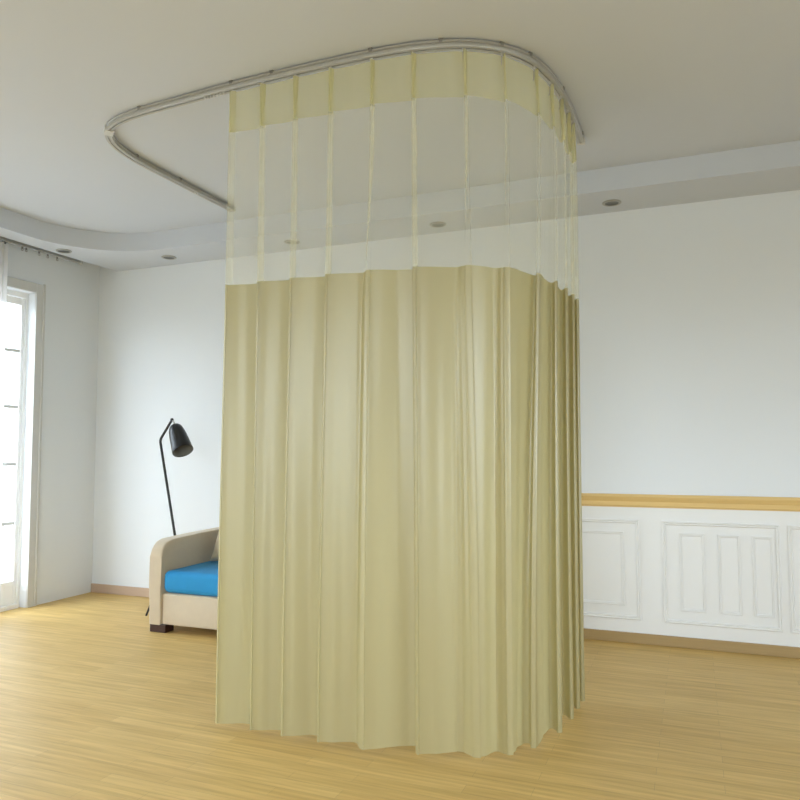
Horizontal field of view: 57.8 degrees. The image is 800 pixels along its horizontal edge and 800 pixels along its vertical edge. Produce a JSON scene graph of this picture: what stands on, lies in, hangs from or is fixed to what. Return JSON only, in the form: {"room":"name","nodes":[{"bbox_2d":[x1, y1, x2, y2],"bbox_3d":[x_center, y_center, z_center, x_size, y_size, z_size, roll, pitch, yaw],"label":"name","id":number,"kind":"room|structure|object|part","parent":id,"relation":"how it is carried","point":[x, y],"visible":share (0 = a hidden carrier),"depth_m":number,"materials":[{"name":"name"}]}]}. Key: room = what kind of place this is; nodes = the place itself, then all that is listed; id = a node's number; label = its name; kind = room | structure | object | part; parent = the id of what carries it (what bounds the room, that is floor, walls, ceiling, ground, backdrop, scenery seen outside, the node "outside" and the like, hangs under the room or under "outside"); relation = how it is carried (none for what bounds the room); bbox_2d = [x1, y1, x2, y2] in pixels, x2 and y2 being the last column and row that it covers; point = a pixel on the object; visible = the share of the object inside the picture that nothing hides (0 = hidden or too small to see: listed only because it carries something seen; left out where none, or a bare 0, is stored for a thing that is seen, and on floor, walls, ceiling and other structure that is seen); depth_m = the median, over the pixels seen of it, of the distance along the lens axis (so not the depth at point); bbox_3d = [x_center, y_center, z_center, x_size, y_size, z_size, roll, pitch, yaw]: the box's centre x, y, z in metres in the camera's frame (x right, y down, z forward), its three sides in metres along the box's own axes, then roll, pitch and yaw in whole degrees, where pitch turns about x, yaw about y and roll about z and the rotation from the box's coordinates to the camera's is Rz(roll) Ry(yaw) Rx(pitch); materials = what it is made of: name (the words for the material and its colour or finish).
{"room":"hospital room","nodes":[
{"label":"hospital room","id":0,"kind":"room"},
{"bbox_2d":[0,238,99,607],"bbox_3d":[-4.186,-0.046,2.531,0.250,2.838,7.942,-2,-4,22],"label":"wall","id":1,"kind":"structure","parent":0,"point":[68,440],"depth_m":5.81,"materials":[{"name":"paint"}]},
{"bbox_2d":[0,276,45,611],"bbox_3d":[-3.245,0.270,4.636,0.140,2.481,2.162,-2,-4,22],"label":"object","id":2,"kind":"structure","parent":1,"relation":"in","point":[9,592],"depth_m":5.54,"materials":[{"name":"paint"}]},
{"bbox_3d":[-3.277,0.311,4.646,0.070,2.400,2.000,-2,-4,22],"label":"frame","id":3,"kind":"part","parent":2,"relation":"part of","materials":[{"name":"white paint"}]},
{"bbox_2d":[0,236,82,264],"bbox_3d":[-3.174,-1.207,4.625,0.124,0.094,2.835,-2,-4,22],"label":"track","id":4,"kind":"object","parent":1,"relation":"attached to","point":[4,239],"visible":0.98,"depth_m":5.53,"materials":[{"name":"metal"}]},
{"bbox_2d":[0,241,7,589],"bbox_3d":[-3.040,0.163,4.724,0.076,2.665,1.084,-2,-4,22],"label":"sheer curtain","id":5,"kind":"object","parent":4,"relation":"hanging from","point":[3,247],"visible":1,"depth_m":5.21,"materials":[{"name":"white fabric"}]},
{"bbox_2d":[0,0,799,232],"bbox_3d":[-0.226,-1.638,1.031,8.900,0.120,8.342,-2,-4,22],"label":"ceiling","id":6,"kind":"structure","parent":0,"point":[643,81],"depth_m":3.45,"materials":[{"name":"paint"}]},
{"bbox_2d":[104,38,584,212],"bbox_3d":[-0.317,-1.370,3.835,2.403,0.045,1.450,-2,-4,22],"label":"track","id":7,"kind":"object","parent":6,"relation":"attached to","point":[441,44],"visible":0.97,"depth_m":3.18,"materials":[{"name":"metal"}]},
{"bbox_2d":[215,48,584,757],"bbox_3d":[0.090,-0.010,3.074,1.694,2.770,0.591,1,-4,-11],"label":"privacy curtain","id":8,"kind":"object","parent":7,"relation":"hanging from","point":[400,559],"visible":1,"depth_m":2.93,"materials":[{"name":"yellow fabric"}]},
{"bbox_3d":[0.087,0.429,3.045,1.688,1.890,0.582,1,-4,-10],"label":"cloth panel","id":9,"kind":"part","parent":8,"relation":"part of","materials":[{"name":"beige fabric"}]},
{"bbox_2d":[0,592,799,799],"bbox_3d":[-0.218,1.313,0.836,8.900,0.120,8.342,-2,-4,22],"label":"floor","id":10,"kind":"structure","parent":0,"point":[96,704],"depth_m":3.00,"materials":[{"name":"brown wood"}]},
{"bbox_2d":[145,418,192,615],"bbox_3d":[-1.686,0.840,5.252,0.253,1.421,0.455,2,-5,-34],"label":"floor lamp","id":11,"kind":"object","parent":10,"relation":"on","point":[181,446],"visible":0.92,"depth_m":5.24,"materials":[{"name":"black metal"}]},
{"bbox_3d":[-1.589,0.288,5.211,0.220,0.245,0.148,-3,-5,39],"label":"lamp shade","id":12,"kind":"part","parent":11,"relation":"part of","materials":[{"name":"black metal"}]},
{"bbox_2d":[149,527,218,632],"bbox_3d":[-0.728,1.169,4.851,1.638,0.700,0.859,-2,-4,22],"label":"sofa","id":13,"kind":"object","parent":10,"relation":"on","point":[183,579],"visible":0.26,"depth_m":4.72,"materials":[{"name":"beige fabric"}]},
{"bbox_3d":[-0.728,1.367,4.836,1.446,0.200,0.823,-2,-4,22],"label":"seat","id":14,"kind":"part","parent":13,"relation":"part of","materials":[{"name":"beige fabric"}]},
{"bbox_2d":[165,561,217,596],"bbox_3d":[-0.767,1.187,4.753,1.438,0.144,0.636,-2,-4,22],"label":"seat cushion","id":15,"kind":"object","parent":13,"relation":"on","point":[187,578],"depth_m":4.68,"materials":[{"name":"blue fabric"}]},
{"bbox_2d":[210,532,218,560],"bbox_3d":[-1.090,0.940,5.095,0.460,0.384,0.223,-2,-4,22],"label":"cushion","id":16,"kind":"object","parent":13,"relation":"on","point":[215,555],"visible":0.05,"depth_m":5.07,"materials":[{"name":"beige fabric"}]},
{"bbox_2d":[92,190,799,587],"bbox_3d":[1.326,0.081,4.691,8.850,2.838,0.200,-2,-4,22],"label":"wall","id":17,"kind":"structure","parent":0,"point":[689,313],"depth_m":4.61,"materials":[{"name":"paint"}]},
{"bbox_2d":[0,140,799,271],"bbox_3d":[-0.093,-1.514,0.969,8.214,0.138,7.942,-2,-4,22],"label":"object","id":18,"kind":"structure","parent":17,"relation":"attached to","point":[773,168],"depth_m":4.74,"materials":[{"name":"paint"}]},
{"bbox_2d":[56,249,71,252],"bbox_3d":[-2.558,-1.133,5.513,0.116,0.008,0.116,-2,-4,22],"label":"recessed light","id":19,"kind":"object","parent":18,"relation":"in","point":[57,250],"visible":1,"depth_m":5.51,"materials":[{"name":"grey metal"}]},
{"bbox_2d":[161,255,175,259],"bbox_3d":[-1.819,-1.122,5.707,0.116,0.008,0.116,-2,-4,22],"label":"recessed light","id":20,"kind":"object","parent":18,"relation":"in","point":[168,257],"visible":1,"depth_m":5.70,"materials":[{"name":"grey metal"}]},
{"bbox_2d":[284,240,299,244],"bbox_3d":[-0.787,-1.153,5.291,0.116,0.008,0.116,-2,-4,22],"label":"recessed light","id":21,"kind":"object","parent":18,"relation":"in","point":[291,242],"visible":1,"depth_m":5.29,"materials":[{"name":"silver metal"}]},
{"bbox_2d":[429,222,445,227],"bbox_3d":[0.256,-1.182,4.886,0.116,0.008,0.116,-2,-4,22],"label":"recessed light","id":22,"kind":"object","parent":18,"relation":"in","point":[433,224],"visible":1,"depth_m":4.88,"materials":[{"name":"grey metal"}]},
{"bbox_2d":[602,199,620,206],"bbox_3d":[1.304,-1.213,4.463,0.116,0.008,0.116,-2,-4,22],"label":"recessed light","id":23,"kind":"object","parent":18,"relation":"in","point":[613,202],"visible":1,"depth_m":4.46,"materials":[{"name":"grey metal"}]},
{"bbox_2d":[91,583,799,658],"bbox_3d":[1.311,1.454,4.485,8.399,0.072,0.028,-2,-4,22],"label":"baseboard","id":24,"kind":"structure","parent":17,"relation":"attached to","point":[595,634],"depth_m":4.34,"materials":[{"name":"brown wood"}]},
{"bbox_2d":[582,506,799,646],"bbox_3d":[2.812,1.003,3.908,5.160,0.763,0.026,-2,-4,22],"label":"wainscoting","id":25,"kind":"structure","parent":17,"relation":"attached to","point":[714,574],"depth_m":4.33,"materials":[{"name":"white paint"}]},
{"bbox_3d":[0.995,1.052,4.634,0.845,0.452,0.009,-2,-4,22],"label":"panel moulding","id":26,"kind":"part","parent":25,"relation":"part of","materials":[{"name":"white paint"}]},
{"bbox_3d":[0.991,1.056,4.634,1.038,0.608,0.012,-2,-4,22],"label":"panel moulding","id":27,"kind":"part","parent":25,"relation":"part of","materials":[{"name":"white paint"}]},
{"bbox_3d":[1.749,1.032,4.330,0.141,0.462,0.009,-2,-4,22],"label":"panel moulding","id":28,"kind":"part","parent":25,"relation":"part of","materials":[{"name":"white paint"}]},
{"bbox_3d":[1.889,1.031,4.272,0.640,0.608,0.012,-2,-4,22],"label":"panel moulding","id":29,"kind":"part","parent":25,"relation":"part of","materials":[{"name":"white paint"}]},
{"bbox_3d":[1.937,1.027,4.254,0.122,0.462,0.009,-2,-4,22],"label":"panel moulding","id":30,"kind":"part","parent":25,"relation":"part of","materials":[{"name":"white paint"}]},
{"bbox_3d":[2.102,1.022,4.188,0.110,0.462,0.009,-2,-4,22],"label":"panel moulding","id":31,"kind":"part","parent":25,"relation":"part of","materials":[{"name":"white paint"}]},
{"bbox_3d":[2.520,1.013,4.018,0.640,0.608,0.012,-2,-4,22],"label":"panel moulding","id":32,"kind":"part","parent":25,"relation":"part of","materials":[{"name":"white paint"}]},
{"bbox_2d":[582,493,799,511],"bbox_3d":[2.809,0.582,3.932,5.160,0.080,0.034,-2,-4,22],"label":"trim","id":33,"kind":"structure","parent":17,"relation":"attached to","point":[758,503],"depth_m":4.34,"materials":[{"name":"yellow wood"}]}
]}

